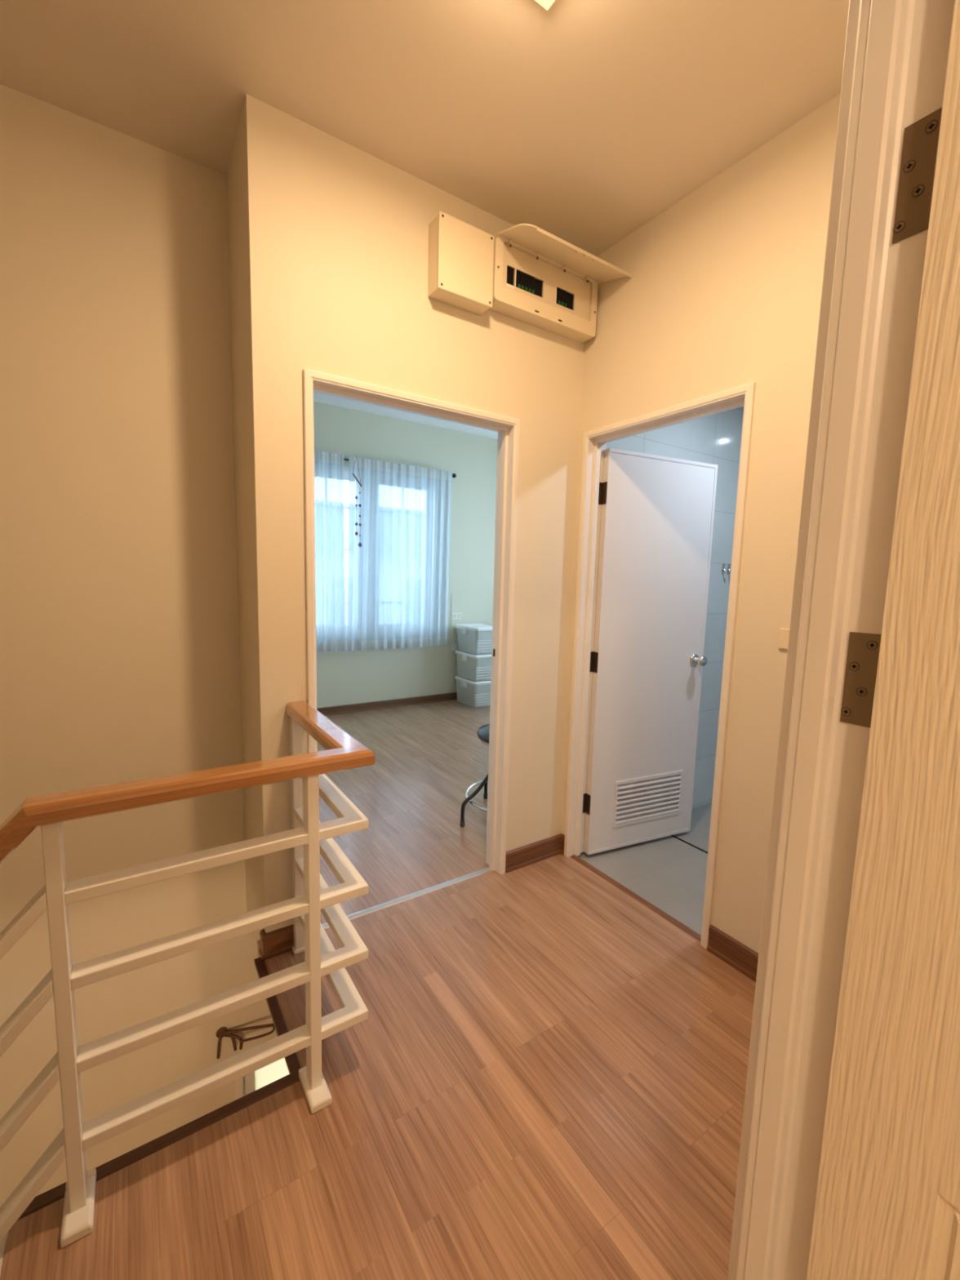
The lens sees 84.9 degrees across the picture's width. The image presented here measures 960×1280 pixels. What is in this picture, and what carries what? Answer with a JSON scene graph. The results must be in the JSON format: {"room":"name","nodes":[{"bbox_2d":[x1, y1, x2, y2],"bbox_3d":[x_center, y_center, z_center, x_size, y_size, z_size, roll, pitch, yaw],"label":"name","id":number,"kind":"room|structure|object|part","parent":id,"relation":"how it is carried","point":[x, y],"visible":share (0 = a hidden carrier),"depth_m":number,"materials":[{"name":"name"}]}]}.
{"room":"stair landing","nodes":[
{"label":"stair landing","id":0,"kind":"room"},
{"bbox_2d":[0,84,277,1207],"bbox_3d":[-0.915,1.089,2.333,4.600,5.597,0.100,-3,8,-33],"label":"wall","id":1,"kind":"structure","parent":0,"point":[120,663],"depth_m":1.85,"materials":[{"name":"beige paint"}]},
{"bbox_2d":[216,1023,275,1058],"bbox_3d":[-1.002,1.695,2.251,0.232,0.106,0.048,-1,7,-23],"label":"wall bracket","id":2,"kind":"object","parent":1,"relation":"attached to","point":[222,1032],"visible":0.98,"depth_m":2.23,"materials":[{"name":"brown metal"}]},
{"bbox_3d":[-1.092,1.664,2.223,0.044,0.044,0.014,-3,8,-33],"label":"wall plate","id":3,"kind":"part","parent":2,"relation":"part of","materials":[{"name":"brown metal"}]},
{"bbox_3d":[-0.992,1.665,2.249,0.206,0.015,0.015,0,7,-15],"label":"arm","id":4,"kind":"part","parent":2,"relation":"part of","materials":[{"name":"brown metal"}]},
{"bbox_3d":[-0.953,1.690,2.253,0.140,0.042,0.012,-1,7,-22],"label":"arm","id":5,"kind":"part","parent":2,"relation":"part of","materials":[{"name":"brown metal"}]},
{"bbox_2d":[234,1057,289,1100],"bbox_3d":[-0.859,2.403,2.547,0.595,1.150,0.122,-3,8,-33],"label":"window","id":6,"kind":"structure","parent":1,"relation":"in","point":[255,1080],"depth_m":2.39,"materials":[{"name":"white glass"}]},
{"bbox_3d":[-0.859,2.403,2.547,0.595,1.150,0.122,-3,8,-33],"label":"frame","id":7,"kind":"part","parent":6,"relation":"part of","materials":[{"name":"white paint"}]},
{"bbox_3d":[-0.856,2.403,2.544,0.523,1.080,0.030,-3,8,-33],"label":"sash","id":8,"kind":"part","parent":6,"relation":"part of","materials":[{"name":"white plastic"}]},
{"bbox_3d":[-0.856,2.403,2.544,0.427,0.990,0.004,-3,8,-33],"label":"pane","id":9,"kind":"part","parent":6,"relation":"part of","materials":[{"name":"white glass"}]},
{"bbox_2d":[226,120,260,944],"bbox_3d":[-0.859,-0.247,2.012,0.100,2.867,0.394,-3,8,-33],"label":"wall","id":10,"kind":"structure","parent":0,"point":[233,175],"depth_m":1.91,"materials":[{"name":"beige paint"}]},
{"bbox_2d":[0,699,755,1279],"bbox_3d":[0.258,1.221,1.841,6.000,0.090,7.550,-3,8,-33],"label":"floor","id":11,"kind":"structure","parent":0,"point":[544,1077],"depth_m":1.41,"materials":[{"name":"laminate"}]},
{"bbox_2d":[0,1232,8,1276],"bbox_3d":[-1.085,1.859,0.536,0.880,1.114,1.015,-3,8,-33],"label":"staircase","id":12,"kind":"structure","parent":11,"relation":"attached to","point":[3,1242],"depth_m":1.07,"materials":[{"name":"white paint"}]},
{"bbox_2d":[0,701,374,1247],"bbox_3d":[-0.918,0.934,1.375,1.116,1.324,0.653,-3,8,-33],"label":"stair railing","id":13,"kind":"object","parent":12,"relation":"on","point":[308,837],"visible":0.96,"depth_m":1.18,"materials":[{"name":"white paint"}]},
{"bbox_3d":[-1.046,0.566,0.925,0.438,0.495,0.075,-3,8,-33],"label":"handrail","id":14,"kind":"part","parent":13,"relation":"part of","materials":[{"name":"brown wood"}]},
{"bbox_3d":[-0.854,0.777,1.083,0.028,0.875,0.050,-3,8,-33],"label":"post","id":15,"kind":"part","parent":13,"relation":"part of","materials":[{"name":"white paint"}]},
{"bbox_3d":[-0.864,1.242,1.134,0.054,0.075,0.126,-3,8,-33],"label":"plate","id":16,"kind":"part","parent":13,"relation":"part of","materials":[{"name":"white paint"}]},
{"bbox_3d":[-0.583,0.317,1.201,0.696,0.041,0.075,-3,8,-33],"label":"handrail","id":17,"kind":"part","parent":13,"relation":"part of","materials":[{"name":"brown wood"}]},
{"bbox_3d":[-0.654,0.691,1.884,0.034,0.881,0.030,-3,8,-33],"label":"post","id":18,"kind":"part","parent":13,"relation":"part of","materials":[{"name":"white paint"}]},
{"bbox_3d":[-0.666,1.134,1.936,0.050,0.013,0.047,-3,8,-33],"label":"plate","id":19,"kind":"part","parent":13,"relation":"part of","materials":[{"name":"white paint"}]},
{"bbox_3d":[-0.434,0.755,1.361,0.028,0.875,0.050,-3,8,-33],"label":"post","id":20,"kind":"part","parent":13,"relation":"part of","materials":[{"name":"white paint"}]},
{"bbox_3d":[-0.444,1.220,1.412,0.054,0.075,0.126,-3,8,-33],"label":"plate","id":21,"kind":"part","parent":13,"relation":"part of","materials":[{"name":"white paint"}]},
{"bbox_3d":[-0.476,0.273,1.599,0.075,0.041,0.624,-3,8,-33],"label":"handrail","id":22,"kind":"part","parent":13,"relation":"part of","materials":[{"name":"brown wood"}]},
{"bbox_2d":[454,675,490,707],"bbox_3d":[-0.017,0.556,5.816,0.406,0.282,0.441,-3,8,-33],"label":"storage bin","id":23,"kind":"object","parent":11,"relation":"on","point":[473,694],"visible":0.74,"depth_m":5.64,"materials":[{"name":"white plastic"}]},
{"bbox_3d":[-0.009,0.433,5.805,0.394,0.034,0.441,-3,8,-33],"label":"bin lid","id":24,"kind":"part","parent":23,"relation":"part of","materials":[{"name":"white plastic"}]},
{"bbox_2d":[455,649,491,681],"bbox_3d":[-0.010,0.270,5.783,0.406,0.282,0.441,-3,8,-33],"label":"storage bin","id":25,"kind":"object","parent":23,"relation":"on","point":[470,666],"visible":0.72,"depth_m":5.60,"materials":[{"name":"white plastic"}]},
{"bbox_3d":[-0.002,0.147,5.771,0.394,0.034,0.441,-3,8,-33],"label":"bin lid","id":26,"kind":"part","parent":25,"relation":"part of","materials":[{"name":"white plastic"}]},
{"bbox_2d":[455,623,492,654],"bbox_3d":[-0.002,-0.016,5.749,0.406,0.282,0.441,-3,8,-33],"label":"storage bin","id":27,"kind":"object","parent":25,"relation":"on","point":[473,638],"visible":0.75,"depth_m":5.58,"materials":[{"name":"white plastic"}]},
{"bbox_3d":[0.006,-0.139,5.738,0.394,0.034,0.441,-3,8,-33],"label":"bin lid","id":28,"kind":"part","parent":27,"relation":"part of","materials":[{"name":"white plastic"}]},
{"bbox_2d":[459,723,489,826],"bbox_3d":[0.167,0.769,3.021,0.501,0.525,0.501,3,7,9],"label":"bar stool","id":29,"kind":"object","parent":11,"relation":"on","point":[482,733],"visible":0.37,"depth_m":2.93,"materials":[{"name":"grey plastic"}]},
{"bbox_3d":[0.022,0.831,2.957,0.274,0.403,0.055,-3,8,-33],"label":"leg","id":30,"kind":"part","parent":29,"relation":"part of","materials":[{"name":"black metal"}]},
{"bbox_3d":[0.173,0.536,2.994,0.384,0.056,0.384,-3,8,-33],"label":"seat","id":31,"kind":"part","parent":29,"relation":"part of","materials":[{"name":"grey plastic"}]},
{"bbox_3d":[0.096,0.808,3.171,0.021,0.403,0.277,-2,7,-26],"label":"leg","id":32,"kind":"part","parent":29,"relation":"part of","materials":[{"name":"black metal"}]},
{"bbox_2d":[670,835,707,853],"bbox_3d":[1.496,1.172,2.271,0.014,0.002,1.864,-3,8,-33],"label":"floor drain","id":33,"kind":"object","parent":11,"relation":"on","point":[673,836],"visible":0.02,"depth_m":2.83,"materials":[{"name":"black metal"}]},
{"bbox_2d":[727,0,959,1279],"bbox_3d":[0.280,0.344,0.078,0.918,2.065,0.917,-3,8,-33],"label":"door","id":34,"kind":"structure","parent":11,"relation":"on","point":[849,1166],"depth_m":0.54,"materials":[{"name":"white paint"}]},
{"bbox_3d":[0.611,0.844,0.303,0.030,0.557,0.592,-3,8,-33],"label":"raised panel","id":35,"kind":"part","parent":34,"relation":"part of","materials":[{"name":"beige wood"}]},
{"bbox_2d":[313,401,497,707],"bbox_3d":[-0.872,-0.790,5.456,3.923,3.000,0.120,-3,8,-33],"label":"wall","id":36,"kind":"structure","parent":0,"point":[344,677],"depth_m":5.60,"materials":[{"name":"beige paint"}]},
{"bbox_2d":[343,466,348,637],"bbox_3d":[-1.162,-0.854,5.247,1.610,1.640,0.130,-3,8,-33],"label":"window","id":37,"kind":"structure","parent":36,"relation":"in","point":[345,468],"depth_m":5.04,"materials":[{"name":"white plastic"}]},
{"bbox_2d":[316,692,457,715],"bbox_3d":[-0.872,0.666,5.570,3.723,0.080,0.016,-3,8,-33],"label":"baseboard","id":38,"kind":"structure","parent":36,"relation":"attached to","point":[353,708],"depth_m":5.49,"materials":[{"name":"brown wood"}]},
{"bbox_2d":[343,457,456,477],"bbox_3d":[-1.175,-1.705,5.010,2.192,0.049,0.076,-3,8,-33],"label":"curtain rod","id":39,"kind":"object","parent":36,"relation":"attached to","point":[454,475],"visible":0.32,"depth_m":5.57,"materials":[{"name":"black metal"}]},
{"bbox_2d":[314,450,346,652],"bbox_3d":[-1.637,-0.790,4.745,0.880,1.835,0.062,-3,8,-33],"label":"curtain","id":40,"kind":"object","parent":39,"relation":"hanging from","point":[331,616],"visible":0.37,"depth_m":4.90,"materials":[{"name":"white fabric"}]},
{"bbox_2d":[346,456,452,651],"bbox_3d":[-0.791,-0.829,5.304,1.150,1.836,0.061,-3,8,-33],"label":"curtain","id":41,"kind":"object","parent":39,"relation":"hanging from","point":[397,592],"visible":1,"depth_m":5.28,"materials":[{"name":"white fabric"}]},
{"bbox_2d":[352,455,362,546],"bbox_3d":[-1.155,-1.300,4.939,0.095,0.846,0.040,-3,8,-33],"label":"mobile","id":42,"kind":"object","parent":41,"relation":"hanging from","point":[360,544],"visible":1,"depth_m":4.94,"materials":[{"name":"brown metal"}]},
{"bbox_2d":[452,593,457,649],"bbox_3d":[-0.280,-0.202,5.828,0.062,0.625,0.039,-3,8,-33],"label":"cable","id":43,"kind":"object","parent":36,"relation":"attached to","point":[455,646],"visible":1,"depth_m":5.82,"materials":[{"name":"white plastic"}]},
{"bbox_2d":[451,613,461,619],"bbox_3d":[-0.262,-0.268,5.856,0.116,0.072,0.009,-3,8,-33],"label":"wall socket","id":44,"kind":"object","parent":36,"relation":"attached to","point":[455,615],"visible":1,"depth_m":5.86,"materials":[{"name":"white plastic"}]},
{"bbox_2d":[313,391,497,439],"bbox_3d":[-0.028,-2.071,3.989,3.823,0.070,3.150,-3,8,-33],"label":"ceiling","id":45,"kind":"structure","parent":0,"point":[318,397],"depth_m":5.11,"materials":[{"name":"white paint"}]},
{"bbox_2d":[0,0,849,256],"bbox_3d":[0.094,-1.445,-0.297,3.800,0.100,4.994,-3,8,-33],"label":"ceiling","id":46,"kind":"structure","parent":0,"point":[582,122],"depth_m":1.51,"materials":[{"name":"beige paint"}]},
{"bbox_2d":[534,0,555,10],"bbox_3d":[0.123,-1.529,1.076,0.304,0.052,0.304,-3,8,-33],"label":"ceiling lamp","id":47,"kind":"object","parent":46,"relation":"attached to","point":[546,4],"visible":1,"depth_m":1.27,"materials":[{"name":"white plastic"}]},
{"bbox_2d":[240,93,744,933],"bbox_3d":[0.833,-0.326,2.825,3.823,2.812,0.114,-3,8,-33],"label":"wall","id":48,"kind":"structure","parent":0,"point":[335,234],"depth_m":1.89,"materials":[{"name":"beige paint"}]},
{"bbox_2d":[16,956,301,1221],"bbox_3d":[-0.886,1.190,1.499,0.611,0.016,0.544,-3,8,-33],"label":"trim","id":49,"kind":"structure","parent":48,"relation":"attached to","point":[293,1064],"depth_m":1.32,"materials":[{"name":"brown wood"}]},
{"bbox_2d":[258,924,293,959],"bbox_3d":[-0.717,1.095,1.935,0.176,0.088,0.050,-3,8,-33],"label":"baseboard","id":50,"kind":"structure","parent":48,"relation":"attached to","point":[275,943],"depth_m":1.90,"materials":[{"name":"brown wood"}]},
{"bbox_2d":[321,866,492,928],"bbox_3d":[-0.293,1.107,2.277,0.845,0.006,0.032,-3,8,-33],"label":"trim","id":51,"kind":"structure","parent":48,"relation":"attached to","point":[445,884],"depth_m":2.27,"materials":[{"name":"silver metal"}]},
{"bbox_2d":[427,210,493,315],"bbox_3d":[-0.070,-1.402,1.970,0.238,0.255,0.087,-3,8,-33],"label":"junction box","id":52,"kind":"object","parent":48,"relation":"attached to","point":[461,254],"visible":1,"depth_m":1.93,"materials":[{"name":"beige plastic"}]},
{"bbox_2d":[505,833,564,873],"bbox_3d":[0.274,1.042,2.564,0.360,0.098,0.032,-3,8,-33],"label":"baseboard","id":53,"kind":"structure","parent":48,"relation":"attached to","point":[530,854],"depth_m":2.56,"materials":[{"name":"brown wood"}]},
{"bbox_2d":[488,223,631,342],"bbox_3d":[0.317,-1.434,2.118,0.558,0.234,0.263,-3,8,-33],"label":"breaker panel","id":54,"kind":"object","parent":48,"relation":"attached to","point":[529,287],"visible":0.99,"depth_m":2.13,"materials":[{"name":"beige plastic"}]},
{"bbox_3d":[0.280,-1.436,2.165,0.548,0.225,0.025,-3,8,-33],"label":"frame","id":55,"kind":"part","parent":54,"relation":"part of","materials":[{"name":"beige plastic"}]},
{"bbox_3d":[0.344,-1.516,2.075,0.554,0.060,0.180,-3,8,-33],"label":"lid","id":56,"kind":"part","parent":54,"relation":"part of","materials":[{"name":"beige plastic"}]},
{"bbox_2d":[721,563,730,574],"bbox_3d":[1.478,-0.424,3.145,0.028,0.065,0.048,-3,8,-33],"label":"robe hook","id":57,"kind":"object","parent":48,"relation":"attached to","point":[723,571],"visible":1,"depth_m":3.15,"materials":[{"name":"silver metal"}]},
{"bbox_3d":[1.466,-0.429,3.163,0.028,0.060,0.004,-3,8,-33],"label":"hook plate","id":58,"kind":"part","parent":57,"relation":"part of","materials":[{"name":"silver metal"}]},
{"bbox_3d":[1.478,-0.411,3.147,0.010,0.038,0.048,-3,8,-33],"label":"hook arm","id":59,"kind":"part","parent":57,"relation":"part of","materials":[{"name":"silver metal"}]},
{"bbox_2d":[726,564,730,573],"bbox_3d":[1.524,-0.427,3.176,0.028,0.065,0.048,-3,8,-33],"label":"robe hook","id":60,"kind":"object","parent":48,"relation":"attached to","point":[728,565],"visible":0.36,"depth_m":3.19,"materials":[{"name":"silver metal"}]},
{"bbox_2d":[561,93,840,953],"bbox_3d":[1.707,-0.064,0.730,0.100,2.797,4.400,-3,8,-33],"label":"wall","id":61,"kind":"structure","parent":0,"point":[723,291],"depth_m":1.81,"materials":[{"name":"beige paint"}]},
{"bbox_2d":[570,854,701,942],"bbox_3d":[0.670,1.135,2.339,0.036,0.025,0.735,-3,8,-33],"label":"threshold","id":62,"kind":"object","parent":61,"relation":"attached to","point":[623,888],"depth_m":2.28,"materials":[{"name":"brown wood"}]},
{"bbox_2d":[564,382,755,949],"bbox_3d":[0.995,0.095,2.416,0.789,2.050,0.795,-3,8,-33],"label":"door","id":63,"kind":"structure","parent":61,"relation":"in","point":[646,528],"depth_m":2.60,"materials":[{"name":"white paint"}]},
{"bbox_3d":[0.887,0.834,2.786,0.457,0.246,0.034,-2,7,-25],"label":"vent frame","id":64,"kind":"part","parent":63,"relation":"part of","materials":[{"name":"white plastic"}]},
{"bbox_2d":[615,774,681,824],"bbox_3d":[0.887,0.836,2.785,0.431,0.206,0.036,-2,7,-25],"label":"vent","id":65,"kind":"object","parent":63,"relation":"attached to","point":[655,797],"depth_m":2.77,"materials":[{"name":"white plastic"}]},
{"bbox_3d":[1.155,0.108,2.761,0.062,0.062,0.071,-2,7,-25],"label":"knob","id":66,"kind":"part","parent":63,"relation":"part of","materials":[{"name":"silver metal"}]},
{"bbox_2d":[706,924,758,982],"bbox_3d":[1.062,1.165,1.694,0.016,0.098,0.709,-3,8,-33],"label":"baseboard","id":67,"kind":"structure","parent":61,"relation":"attached to","point":[723,946],"depth_m":1.90,"materials":[{"name":"brown wood"}]},
{"bbox_2d":[777,628,789,648],"bbox_3d":[1.016,0.001,1.675,0.014,0.066,0.121,-3,8,-33],"label":"light switch","id":68,"kind":"object","parent":61,"relation":"attached to","point":[784,633],"visible":0.3,"depth_m":1.71,"materials":[{"name":"beige plastic"}]},
{"bbox_3d":[-1.698,-0.553,3.255,0.100,3.000,2.656,-3,8,-33],"label":"wall","id":69,"kind":"structure","parent":0,"visible":0},
{"bbox_2d":[302,368,520,874],"bbox_3d":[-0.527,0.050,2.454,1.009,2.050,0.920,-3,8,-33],"label":"door frame","id":70,"kind":"structure","parent":69,"relation":"in","point":[508,428],"depth_m":2.27,"materials":[{"name":"white paint"}]},
{"bbox_3d":[0.067,0.058,2.414,0.003,0.075,0.028,-3,8,-33],"label":"strike plate","id":71,"kind":"part","parent":70,"relation":"part of","materials":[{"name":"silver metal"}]},
{"label":"outside","id":72,"kind":"structure","parent":0,"visible":0},
{"bbox_3d":[-17.150,0.574,29.183,60.000,0.100,56.700,-3,8,-33],"label":"ground","id":73,"kind":"structure","parent":72,"visible":0},
{"bbox_2d":[343,502,348,624],"bbox_3d":[-3.320,-0.720,15.438,10.800,6.400,5.200,-3,8,-33],"label":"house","id":74,"kind":"structure","parent":73,"relation":"on","point":[346,511],"depth_m":13.13,"materials":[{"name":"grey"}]}
]}

